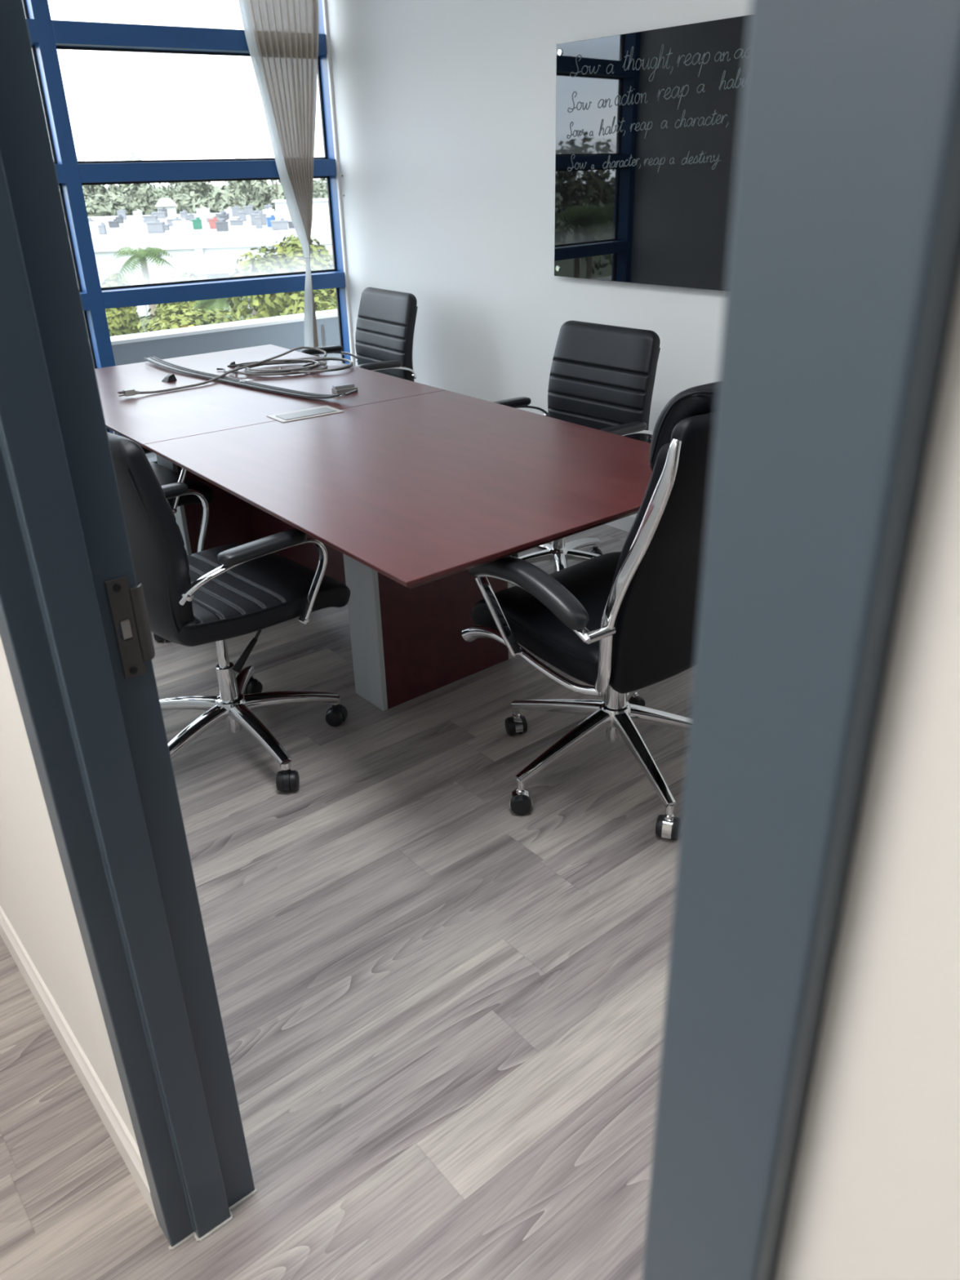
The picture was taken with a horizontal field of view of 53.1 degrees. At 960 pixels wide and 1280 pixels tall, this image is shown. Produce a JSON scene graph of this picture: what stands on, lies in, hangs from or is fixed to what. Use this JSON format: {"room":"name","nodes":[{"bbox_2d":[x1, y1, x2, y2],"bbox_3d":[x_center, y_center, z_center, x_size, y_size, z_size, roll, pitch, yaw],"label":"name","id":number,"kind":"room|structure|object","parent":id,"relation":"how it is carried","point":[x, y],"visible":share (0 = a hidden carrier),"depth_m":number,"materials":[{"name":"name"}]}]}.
{"room":"office","nodes":[
{"label":"office","id":0,"kind":"room"},
{"bbox_2d":[111,316,342,458],"bbox_3d":[-1.978,-1.568,6.247,13.000,0.800,0.200,-21,32,-35],"label":"wall","id":1,"kind":"structure","parent":0,"point":[291,335],"depth_m":6.24,"materials":[{"name":"paint"}]},
{"bbox_2d":[147,457,156,462],"bbox_3d":[-1.780,-1.104,6.222,13.000,0.180,0.450,-21,32,-35],"label":"trim","id":2,"kind":"structure","parent":1,"relation":"attached to","point":[153,459],"depth_m":6.14,"materials":[{"name":"paint"}]},
{"bbox_2d":[22,0,355,463],"bbox_3d":[-1.945,-2.122,4.707,3.000,2.750,0.179,-17,30,-29],"label":"window","id":3,"kind":"structure","parent":1,"relation":"in","point":[47,36],"depth_m":4.80,"materials":[{"name":"blue paint"}]},
{"bbox_2d":[238,0,325,356],"bbox_3d":[-0.982,-2.514,5.003,0.519,2.250,0.134,-21,32,-35],"label":"curtain","id":4,"kind":"object","parent":3,"relation":"attached to","point":[282,36],"visible":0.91,"depth_m":4.88,"materials":[{"name":"beige fabric"}]},
{"bbox_2d":[110,309,337,345],"bbox_3d":[-1.988,-1.931,6.068,13.000,0.020,0.215,-21,32,-35],"label":"window sill","id":5,"kind":"structure","parent":1,"relation":"on","point":[163,334],"depth_m":6.22,"materials":[{"name":"paint"}]},
{"bbox_2d":[0,524,693,1279],"bbox_3d":[-0.371,0.610,2.317,4.900,0.120,7.300,-21,32,-35],"label":"floor","id":6,"kind":"structure","parent":0,"point":[442,1005],"depth_m":1.94,"materials":[{"name":"grey wood"}]},
{"bbox_2d":[111,431,213,641],"bbox_3d":[-1.337,-0.536,3.445,0.661,0.988,0.633,22,34,39],"label":"office chair","id":7,"kind":"object","parent":6,"relation":"on","point":[165,476],"visible":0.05,"depth_m":3.43,"materials":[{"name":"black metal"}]},
{"bbox_2d":[106,431,350,791],"bbox_3d":[-0.729,-0.131,2.588,0.661,0.988,0.633,20,33,37],"label":"office chair","id":8,"kind":"object","parent":6,"relation":"on","point":[220,593],"visible":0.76,"depth_m":2.46,"materials":[{"name":"black leather"}]},
{"bbox_2d":[300,287,417,382],"bbox_3d":[-0.635,-1.237,4.860,0.633,0.966,0.661,-22,33,-35],"label":"office chair","id":9,"kind":"object","parent":6,"relation":"on","point":[386,319],"visible":0.38,"depth_m":4.77,"materials":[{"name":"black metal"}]},
{"bbox_2d":[94,344,652,711],"bbox_3d":[-0.578,-0.447,3.489,1.291,0.754,2.908,-21,32,-35],"label":"conference table","id":10,"kind":"object","parent":6,"relation":"on","point":[407,487],"visible":0.77,"depth_m":2.92,"materials":[{"name":"brown wood"}]},
{"bbox_2d":[161,373,177,382],"bbox_3d":[-1.269,-1.070,3.918,0.039,0.026,0.049,15,30,30],"label":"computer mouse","id":11,"kind":"object","parent":10,"relation":"on","point":[171,377],"visible":1,"depth_m":3.91,"materials":[{"name":"plastic"}]},
{"bbox_2d":[117,346,353,396],"bbox_3d":[-1.007,-1.102,3.953,1.030,0.039,0.478,-21,32,-35],"label":"power cord","id":12,"kind":"object","parent":10,"relation":"on","point":[247,366],"visible":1,"depth_m":4.00,"materials":[{"name":"grey plastic"}]},
{"bbox_2d":[143,355,357,399],"bbox_3d":[-0.994,-1.069,3.879,1.422,0.041,0.110,21,34,38],"label":"channel","id":13,"kind":"object","parent":10,"relation":"on","point":[154,360],"visible":0.99,"depth_m":3.79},
{"bbox_2d":[239,378,253,382],"bbox_3d":[-0.937,-1.037,3.840,0.062,0.002,0.040,-13,28,-22],"label":"paper scrap","id":14,"kind":"object","parent":13,"relation":"on","point":[246,380],"visible":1,"depth_m":3.84,"materials":[{"name":"paper"}]},
{"bbox_2d":[331,382,357,394],"bbox_3d":[-0.512,-0.951,3.636,0.086,0.026,0.050,-16,30,-28],"label":"block","id":15,"kind":"object","parent":10,"relation":"on","point":[345,388],"visible":0.97,"depth_m":3.62,"materials":[{"name":"grey plastic"}]},
{"bbox_2d":[492,320,660,572],"bbox_3d":[0.308,-0.660,3.636,0.661,0.966,0.633,22,35,39],"label":"office chair","id":16,"kind":"object","parent":6,"relation":"on","point":[602,376],"visible":0.37,"depth_m":3.60,"materials":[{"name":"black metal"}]},
{"bbox_2d":[462,382,718,839],"bbox_3d":[0.377,-0.137,2.394,0.778,1.119,0.763,-21,32,-35],"label":"chair","id":17,"kind":"object","parent":6,"relation":"on","point":[621,624],"visible":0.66,"depth_m":2.14,"materials":[{"name":"black leather"}]},
{"bbox_2d":[0,280,959,1279],"bbox_3d":[-0.874,-0.519,1.386,0.117,2.750,7.385,-21,32,-35],"label":"wall","id":18,"kind":"structure","parent":0,"point":[875,1193],"depth_m":0.28,"materials":[{"name":"white paint"}]},
{"bbox_2d":[0,905,159,1223],"bbox_3d":[-1.858,0.203,2.979,0.014,0.095,4.207,-21,32,-35],"label":"baseboard","id":19,"kind":"structure","parent":18,"relation":"attached to","point":[116,1127],"depth_m":1.73,"materials":[{"name":"white paint"}]},
{"bbox_2d":[0,0,959,1279],"bbox_3d":[-0.162,0.102,0.755,0.157,2.162,0.991,-21,32,-35],"label":"door frame","id":20,"kind":"structure","parent":18,"relation":"in","point":[843,277],"depth_m":0.29,"materials":[{"name":"paint"}]},
{"bbox_2d":[326,0,750,439],"bbox_3d":[1.522,-1.337,2.928,0.140,2.750,6.985,-21,32,-35],"label":"wall","id":21,"kind":"structure","parent":0,"point":[445,110],"depth_m":4.49,"materials":[{"name":"white paint"}]},
{"bbox_2d":[605,513,637,532],"bbox_3d":[1.499,-0.120,3.463,0.014,0.095,6.970,-21,32,-35],"label":"baseboard","id":22,"kind":"structure","parent":21,"relation":"attached to","point":[625,523],"depth_m":4.37,"materials":[{"name":"white paint"}]},
{"bbox_2d":[554,14,749,291],"bbox_3d":[0.717,-1.789,3.610,0.034,0.874,1.222,-21,32,-35],"label":"board","id":23,"kind":"object","parent":21,"relation":"attached to","point":[647,122],"visible":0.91,"depth_m":3.66,"materials":[{"name":"black glass"}]},
{"label":"outside","id":24,"kind":"structure","parent":0,"visible":0},
{"bbox_2d":[92,182,328,332],"bbox_3d":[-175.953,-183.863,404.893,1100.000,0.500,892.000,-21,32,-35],"label":"ground","id":25,"kind":"structure","parent":24,"point":[280,187],"depth_m":489.71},
{"bbox_2d":[82,186,92,216],"bbox_3d":[-68.119,-73.817,165.122,6.439,8.328,9.217,-21,32,-35],"label":"tree","id":26,"kind":"object","parent":25,"relation":"on","point":[86,194],"visible":0.03,"depth_m":164.11,"materials":[{"name":"green plant"}]},
{"bbox_2d":[82,184,109,201],"bbox_3d":[-89.936,-102.748,221.713,8.247,11.382,7.060,-21,32,-35],"label":"tree","id":27,"kind":"object","parent":25,"relation":"on","point":[96,188],"visible":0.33,"depth_m":220.41,"materials":[{"name":"green plant"}]},
{"bbox_2d":[84,191,144,217],"bbox_3d":[-52.152,-58.642,134.507,9.493,7.374,9.007,-21,32,-35],"label":"tree","id":28,"kind":"object","parent":25,"relation":"on","point":[95,205],"visible":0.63,"depth_m":132.19,"materials":[{"name":"green plant"}]},
{"bbox_2d":[100,271,142,336],"bbox_3d":[-14.717,-11.851,39.049,2.408,5.740,2.578,-21,32,-35],"label":"leafy tree","id":29,"kind":"object","parent":25,"relation":"on","point":[123,320],"visible":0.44,"depth_m":37.92,"materials":[{"name":"green plant"}]},
{"bbox_2d":[115,149,147,187],"bbox_3d":[-101.732,-133.786,279.798,11.713,16.468,9.406,-21,32,-35],"label":"tree","id":30,"kind":"object","parent":25,"relation":"on","point":[130,157],"visible":0.21,"depth_m":276.48,"materials":[{"name":"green plant"}]},
{"bbox_2d":[106,182,161,200],"bbox_3d":[-75.873,-97.760,210.297,10.707,11.868,9.665,-21,32,-35],"label":"tree","id":31,"kind":"object","parent":25,"relation":"on","point":[111,188],"visible":0.07,"depth_m":209.13,"materials":[{"name":"green plant"}]},
{"bbox_2d":[121,183,159,215],"bbox_3d":[-59.315,-75.948,168.673,7.258,8.613,7.192,-21,32,-35],"label":"tree","id":32,"kind":"object","parent":25,"relation":"on","point":[143,195],"visible":0.6,"depth_m":166.57,"materials":[{"name":"green plant"}]},
{"bbox_2d":[113,246,180,317],"bbox_3d":[-11.679,-10.629,35.062,2.324,6.929,2.527,-11,28,-19],"label":"palm tree","id":33,"kind":"object","parent":25,"relation":"on","point":[142,254],"visible":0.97,"depth_m":33.39,"materials":[{"name":"green plant"}]},
{"bbox_2d":[155,198,177,214],"bbox_3d":[-50.154,-67.771,154.614,3.400,5.900,4.800,-9,27,-15],"label":"house","id":34,"kind":"structure","parent":25,"relation":"on","point":[167,203],"depth_m":152.45,"materials":[{"name":"white paint"}]},
{"bbox_2d":[156,157,188,198],"bbox_3d":[-94.254,-144.072,302.750,13.951,14.349,14.682,-21,32,-35],"label":"tree","id":35,"kind":"object","parent":25,"relation":"on","point":[164,188],"visible":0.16,"depth_m":303.10,"materials":[{"name":"green plant"}]},
{"bbox_2d":[155,271,216,328],"bbox_3d":[-12.018,-12.332,40.062,2.644,5.596,2.036,5,27,12],"label":"leafy tree","id":36,"kind":"object","parent":25,"relation":"on","point":[184,277],"visible":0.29,"depth_m":38.92,"materials":[{"name":"green plant"}]},
{"bbox_2d":[177,324,194,328],"bbox_3d":[-2.946,-0.215,12.608,1.736,7.617,1.872,11,29,24],"label":"leafy tree","id":37,"kind":"object","parent":25,"relation":"on","point":[181,326],"visible":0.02,"depth_m":10.73,"materials":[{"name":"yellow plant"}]},
{"bbox_2d":[133,304,241,333],"bbox_3d":[-4.882,-2.446,17.673,2.366,7.246,2.537,12,29,25],"label":"leafy tree","id":38,"kind":"object","parent":25,"relation":"on","point":[157,323],"visible":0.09,"depth_m":15.76,"materials":[{"name":"green plant"}]},
{"bbox_2d":[170,191,208,213],"bbox_3d":[-49.564,-74.070,166.476,9.696,6.756,9.352,-21,32,-35],"label":"tree","id":39,"kind":"object","parent":25,"relation":"on","point":[185,201],"visible":0.47,"depth_m":162.60,"materials":[{"name":"green plant"}]},
{"bbox_2d":[177,181,214,199],"bbox_3d":[-67.486,-105.434,226.542,10.205,10.941,10.178,-21,32,-35],"label":"tree","id":40,"kind":"object","parent":25,"relation":"on","point":[202,188],"visible":0.43,"depth_m":224.26,"materials":[{"name":"green plant"}]},
{"bbox_2d":[88,211,333,316],"bbox_3d":[-27.736,-35.122,87.660,32.444,5.270,46.200,-5,26,-6],"label":"warehouse","id":41,"kind":"structure","parent":25,"relation":"on","point":[208,253],"depth_m":68.81,"materials":[{"name":"white paint"}]},
{"bbox_2d":[88,219,103,233],"bbox_3d":[-29.720,-31.869,74.068,1.358,0.948,0.843,-5,26,-6],"label":"rooftop unit","id":42,"kind":"object","parent":41,"relation":"on","point":[94,228],"visible":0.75,"depth_m":73.79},
{"bbox_2d":[97,222,106,234],"bbox_3d":[-28.425,-30.973,72.349,0.482,0.795,0.652,-5,26,-6],"label":"rooftop unit","id":43,"kind":"object","parent":41,"relation":"on","point":[102,227],"visible":1,"depth_m":72.15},
{"bbox_2d":[107,218,119,227],"bbox_3d":[-31.175,-35.481,81.834,0.783,0.653,0.900,-5,26,-6],"label":"rooftop unit","id":44,"kind":"object","parent":41,"relation":"on","point":[112,224],"visible":1,"depth_m":81.56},
{"bbox_2d":[115,214,124,222],"bbox_3d":[-33.520,-39.154,89.395,0.578,0.691,0.995,-5,26,-6],"label":"rooftop unit","id":45,"kind":"object","parent":41,"relation":"on","point":[120,218],"visible":0.93,"depth_m":89.09,"materials":[{"name":"grey metal"}]},
{"bbox_2d":[116,208,126,219],"bbox_3d":[-35.933,-42.719,96.436,0.792,0.997,0.685,-5,26,-6],"label":"rooftop unit","id":46,"kind":"object","parent":41,"relation":"on","point":[122,211],"visible":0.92,"depth_m":96.17,"materials":[{"name":"white metal"}]},
{"bbox_2d":[126,217,144,226],"bbox_3d":[-29.721,-36.121,82.989,1.371,0.718,0.800,-5,26,-6],"label":"rooftop unit","id":47,"kind":"object","parent":41,"relation":"on","point":[140,221],"visible":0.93,"depth_m":82.68,"materials":[{"name":"white metal"}]},
{"bbox_2d":[132,209,142,218],"bbox_3d":[-32.975,-40.958,92.697,0.718,0.995,1.089,-5,26,-6],"label":"rooftop unit","id":48,"kind":"object","parent":41,"relation":"on","point":[139,213],"visible":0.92,"depth_m":92.28,"materials":[{"name":"white metal"}]},
{"bbox_2d":[142,213,157,222],"bbox_3d":[-30.469,-38.998,88.863,1.237,0.742,1.036,-5,26,-6],"label":"rooftop unit","id":49,"kind":"object","parent":41,"relation":"on","point":[152,218],"visible":0.92,"depth_m":88.49,"materials":[{"name":"white metal"}]},
{"bbox_2d":[145,219,164,233],"bbox_3d":[-24.412,-31.134,72.348,1.255,0.901,0.892,-5,26,-6],"label":"rooftop unit","id":50,"kind":"object","parent":41,"relation":"on","point":[157,226],"visible":1,"depth_m":72.05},
{"bbox_2d":[151,210,166,217],"bbox_3d":[-32.608,-43.239,97.644,1.313,0.713,0.903,-5,26,-6],"label":"rooftop unit","id":51,"kind":"object","parent":41,"relation":"on","point":[161,214],"visible":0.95,"depth_m":97.34,"materials":[{"name":"white metal"}]},
{"bbox_2d":[157,207,168,217],"bbox_3d":[-33.004,-44.552,100.113,0.822,0.912,0.913,-5,26,-6],"label":"rooftop unit","id":52,"kind":"object","parent":41,"relation":"on","point":[163,209],"visible":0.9,"depth_m":99.81,"materials":[{"name":"white metal"}]},
{"bbox_2d":[164,222,169,230],"bbox_3d":[-25.163,-32.607,75.771,1.299,0.563,0.945,-5,26,-6],"label":"rooftop unit","id":53,"kind":"object","parent":41,"relation":"on","point":[166,227],"visible":0.32,"depth_m":75.52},
{"bbox_2d":[165,216,181,226],"bbox_3d":[-26.093,-35.795,82.177,1.319,0.683,0.755,-5,26,-6],"label":"rooftop unit","id":54,"kind":"object","parent":41,"relation":"on","point":[168,220],"visible":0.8,"depth_m":81.84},
{"bbox_2d":[172,218,190,232],"bbox_3d":[-22.639,-31.442,72.899,1.144,0.887,1.113,-5,26,-6],"label":"rooftop unit","id":55,"kind":"object","parent":41,"relation":"on","point":[183,225],"visible":1,"depth_m":72.50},
{"bbox_2d":[179,209,187,217],"bbox_3d":[-27.687,-39.700,89.899,0.584,0.961,1.019,-5,26,-6],"label":"rooftop unit","id":56,"kind":"object","parent":41,"relation":"on","point":[184,213],"visible":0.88,"depth_m":89.47,"materials":[{"name":"white metal"}]},
{"bbox_2d":[178,216,189,220],"bbox_3d":[-26.129,-37.135,84.987,0.835,0.614,0.692,-5,26,-6],"label":"rooftop unit","id":57,"kind":"object","parent":41,"relation":"on","point":[186,218],"visible":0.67,"depth_m":84.68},
{"bbox_2d":[187,212,194,218],"bbox_3d":[-28.074,-40.998,92.979,0.808,0.594,0.888,-5,26,-6],"label":"rooftop unit","id":58,"kind":"object","parent":41,"relation":"on","point":[191,215],"visible":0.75,"depth_m":92.73,"materials":[{"name":"grey metal"}]},
{"bbox_2d":[191,217,202,229],"bbox_3d":[-22.349,-32.934,75.965,0.715,0.850,0.550,-5,26,-6],"label":"rooftop unit","id":59,"kind":"object","parent":41,"relation":"on","point":[197,224],"visible":1,"depth_m":75.78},
{"bbox_2d":[195,207,210,216],"bbox_3d":[-28.541,-44.155,99.119,1.330,0.873,1.197,-5,26,-6],"label":"rooftop unit","id":60,"kind":"object","parent":41,"relation":"on","point":[204,211],"visible":1,"depth_m":98.69,"materials":[{"name":"white metal"}]},
{"bbox_2d":[205,215,217,222],"bbox_3d":[-24.013,-37.924,86.572,1.224,0.537,0.947,-5,26,-6],"label":"rooftop unit","id":61,"kind":"object","parent":41,"relation":"on","point":[206,218],"visible":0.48,"depth_m":86.21,"materials":[{"name":"white metal"}]},
{"bbox_2d":[208,216,217,228],"bbox_3d":[-21.079,-33.037,76.109,0.715,0.850,0.550,-5,26,-6],"label":"rooftop unit","id":62,"kind":"object","parent":41,"relation":"on","point":[211,221],"visible":0.95,"depth_m":75.89,"materials":[{"name":"red"}]},
{"bbox_2d":[207,217,224,225],"bbox_3d":[-22.519,-35.772,82.049,1.319,0.591,0.918,-5,26,-6],"label":"rooftop unit","id":63,"kind":"object","parent":41,"relation":"on","point":[218,218],"visible":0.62,"depth_m":81.66,"materials":[{"name":"grey metal"}]},
{"bbox_2d":[214,219,228,231],"bbox_3d":[-19.415,-31.231,72.396,0.936,0.804,0.470,-5,26,-6],"label":"rooftop unit","id":64,"kind":"object","parent":41,"relation":"on","point":[223,225],"visible":1,"depth_m":72.24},
{"bbox_2d":[216,213,227,220],"bbox_3d":[-24.114,-39.602,89.934,0.991,0.590,0.919,-5,26,-6],"label":"rooftop unit","id":65,"kind":"object","parent":41,"relation":"on","point":[223,215],"visible":0.88,"depth_m":89.62,"materials":[{"name":"grey metal"}]},
{"bbox_2d":[214,211,229,218],"bbox_3d":[-24.696,-40.730,92.219,1.283,0.629,0.890,-5,26,-6],"label":"rooftop unit","id":66,"kind":"object","parent":41,"relation":"on","point":[228,214],"visible":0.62,"depth_m":92.01,"materials":[{"name":"grey metal"}]},
{"bbox_2d":[224,207,232,217],"bbox_3d":[-24.969,-42.446,95.462,0.682,0.863,0.560,-5,26,-6],"label":"rooftop unit","id":67,"kind":"object","parent":41,"relation":"on","point":[228,210],"visible":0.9,"depth_m":95.24,"materials":[{"name":"white metal"}]},
{"bbox_2d":[226,205,241,216],"bbox_3d":[-24.847,-43.496,97.470,1.408,0.974,0.829,-5,26,-6],"label":"rooftop unit","id":68,"kind":"object","parent":41,"relation":"on","point":[235,211],"visible":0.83,"depth_m":97.16,"materials":[{"name":"white metal"}]},
{"bbox_2d":[229,217,243,225],"bbox_3d":[-20.487,-35.220,80.865,1.101,0.550,0.919,-5,26,-6],"label":"rooftop unit","id":69,"kind":"object","parent":41,"relation":"on","point":[233,222],"visible":1,"depth_m":80.53,"materials":[{"name":"grey metal"}]},
{"bbox_2d":[238,209,246,221],"bbox_3d":[-21.645,-38.699,87.610,0.600,0.903,1.095,-5,26,-6],"label":"rooftop unit","id":70,"kind":"object","parent":41,"relation":"on","point":[242,214],"visible":0.95,"depth_m":87.24,"materials":[{"name":"grey metal"}]},
{"bbox_2d":[243,204,253,214],"bbox_3d":[-24.064,-44.767,100.023,0.941,0.968,0.954,-5,26,-6],"label":"rooftop unit","id":71,"kind":"object","parent":41,"relation":"on","point":[248,209],"visible":0.9,"depth_m":99.69,"materials":[{"name":"white metal"}]},
{"bbox_2d":[253,208,260,213],"bbox_3d":[-21.474,-41.103,92.652,0.600,0.768,1.157,-5,26,-6],"label":"rooftop unit","id":72,"kind":"object","parent":41,"relation":"on","point":[257,211],"visible":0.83,"depth_m":92.17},
{"bbox_2d":[248,211,266,225],"bbox_3d":[-18.363,-34.942,79.693,1.372,0.986,0.554,-5,26,-6],"label":"rooftop unit","id":73,"kind":"object","parent":41,"relation":"on","point":[252,215],"visible":0.78,"depth_m":79.50,"materials":[{"name":"grey metal"}]},
{"bbox_2d":[254,214,262,228],"bbox_3d":[-17.258,-32.630,74.944,0.519,0.972,0.673,-5,26,-6],"label":"rooftop unit","id":74,"kind":"object","parent":41,"relation":"on","point":[258,219],"visible":1,"depth_m":74.72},
{"bbox_2d":[263,203,272,209],"bbox_3d":[-22.162,-45.175,100.742,0.843,0.981,1.202,-5,26,-6],"label":"rooftop unit","id":75,"kind":"object","parent":41,"relation":"on","point":[266,206],"visible":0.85,"depth_m":100.20,"materials":[{"name":"white metal"}]},
{"bbox_2d":[262,207,274,217],"bbox_3d":[-20.087,-40.629,91.465,1.054,0.900,0.803,-5,26,-6],"label":"rooftop unit","id":76,"kind":"object","parent":41,"relation":"on","point":[271,211],"visible":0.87,"depth_m":91.14,"materials":[{"name":"white metal"}]},
{"bbox_2d":[266,214,275,226],"bbox_3d":[-16.636,-33.398,76.613,0.715,0.850,0.550,-5,26,-6],"label":"rooftop unit","id":77,"kind":"object","parent":41,"relation":"on","point":[272,218],"visible":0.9,"depth_m":76.38,"materials":[{"name":"blue metal"}]},
{"bbox_2d":[270,217,288,230],"bbox_3d":[-15.128,-31.392,72.523,1.296,0.784,0.746,-5,26,-6],"label":"rooftop unit","id":78,"kind":"object","parent":41,"relation":"on","point":[282,224],"visible":1,"depth_m":72.26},
{"bbox_2d":[287,221,293,228],"bbox_3d":[-14.272,-32.100,74.102,1.092,0.624,0.467,-5,26,-6],"label":"rooftop unit","id":79,"kind":"object","parent":41,"relation":"on","point":[291,225],"visible":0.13,"depth_m":73.92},
{"bbox_2d":[271,198,329,226],"bbox_3d":[-13.610,-34.543,77.641,5.900,1.910,3.400,-5,26,-6],"label":"roof penthouse","id":80,"kind":"structure","parent":41,"relation":"on","point":[321,217],"depth_m":76.23,"materials":[{"name":"white concrete"}]},
{"bbox_2d":[187,183,244,213],"bbox_3d":[-36.379,-59.222,134.124,8.626,8.012,8.798,-21,32,-35],"label":"tree","id":81,"kind":"object","parent":25,"relation":"on","point":[221,201],"visible":0.3,"depth_m":133.10,"materials":[{"name":"green plant"}]},
{"bbox_2d":[189,297,244,319],"bbox_3d":[-9.662,-10.617,36.866,2.440,5.228,2.527,-21,32,-35],"label":"palm tree","id":82,"kind":"object","parent":25,"relation":"on","point":[220,305],"visible":0.27,"depth_m":35.39,"materials":[{"name":"green plant"}]},
{"bbox_2d":[224,157,249,203],"bbox_3d":[-77.350,-146.666,307.447,10.625,14.089,9.722,-21,32,-35],"label":"tree","id":83,"kind":"object","parent":25,"relation":"on","point":[231,184],"visible":0.02,"depth_m":306.23,"materials":[{"name":"green plant"}]},
{"bbox_2d":[225,155,263,204],"bbox_3d":[-53.555,-104.251,221.237,9.549,12.840,11.096,-21,32,-35],"label":"tree","id":84,"kind":"object","parent":25,"relation":"on","point":[243,186],"visible":0.18,"depth_m":219.25,"materials":[{"name":"green plant"}]},
{"bbox_2d":[241,295,269,316],"bbox_3d":[-9.243,-12.086,39.655,2.426,5.388,2.221,-21,32,-35],"label":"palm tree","id":85,"kind":"object","parent":25,"relation":"on","point":[254,312],"visible":0.02,"depth_m":39.01,"materials":[{"name":"green plant"}]},
{"bbox_2d":[245,180,278,211],"bbox_3d":[-41.580,-84.283,184.989,6.807,8.386,6.185,-21,32,-35],"label":"tree","id":86,"kind":"object","parent":25,"relation":"on","point":[260,194],"visible":0.78,"depth_m":182.94,"materials":[{"name":"green plant"}]},
{"bbox_2d":[248,262,278,315],"bbox_3d":[-9.561,-15.684,46.810,2.793,5.544,3.205,-21,32,-35],"label":"leafy tree","id":87,"kind":"object","parent":25,"relation":"on","point":[253,273],"visible":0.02,"depth_m":45.55,"materials":[{"name":"green plant"}]},
{"bbox_2d":[263,155,281,199],"bbox_3d":[-65.150,-147.165,307.557,16.346,14.357,13.482,-21,32,-35],"label":"tree","id":88,"kind":"object","parent":25,"relation":"on","point":[275,184],"visible":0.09,"depth_m":308.18,"materials":[{"name":"green plant"}]},
{"bbox_2d":[226,232,337,320],"bbox_3d":[-5.620,-9.870,32.751,4.437,7.335,5.084,15,30,30],"label":"bush","id":89,"kind":"object","parent":25,"relation":"on","point":[285,260],"visible":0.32,"depth_m":30.91,"materials":[{"name":"green plant"}]},
{"bbox_2d":[272,191,324,211],"bbox_3d":[-25.395,-58.599,133.100,8.867,7.289,8.951,-21,32,-35],"label":"tree","id":90,"kind":"object","parent":25,"relation":"on","point":[318,195],"visible":0.03,"depth_m":132.09,"materials":[{"name":"green plant"}]},
{"bbox_2d":[312,180,324,198],"bbox_3d":[-30.430,-77.197,170.321,8.232,8.111,7.765,-21,32,-35],"label":"tree","id":91,"kind":"object","parent":25,"relation":"on","point":[316,187],"visible":0.03,"depth_m":169.59,"materials":[{"name":"green plant"}]},
{"bbox_2d":[313,178,326,196],"bbox_3d":[-41.629,-108.636,232.208,9.775,10.510,9.445,-21,32,-35],"label":"tree","id":92,"kind":"object","parent":25,"relation":"on","point":[322,189],"visible":0.05,"depth_m":230.53,"materials":[{"name":"green plant"}]},
{"bbox_2d":[320,177,327,194],"bbox_3d":[-46.522,-147.477,308.208,11.019,13.478,10.349,-21,32,-35],"label":"tree","id":93,"kind":"object","parent":25,"relation":"on","point":[322,179],"visible":0.1,"depth_m":306.45,"materials":[{"name":"green plant"}]},
{"bbox_2d":[315,302,337,311],"bbox_3d":[-2.461,-1.312,15.002,2.064,7.457,2.164,-21,32,-35],"label":"leafy tree","id":94,"kind":"object","parent":25,"relation":"on","point":[322,304],"visible":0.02,"depth_m":13.53,"materials":[{"name":"green plant"}]},
{"bbox_2d":[327,301,337,308],"bbox_3d":[-1.635,-3.074,18.197,2.213,7.764,2.768,-21,32,-35],"label":"leafy tree","id":95,"kind":"object","parent":25,"relation":"on","point":[331,303],"visible":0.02,"depth_m":17.06,"materials":[{"name":"green plant"}]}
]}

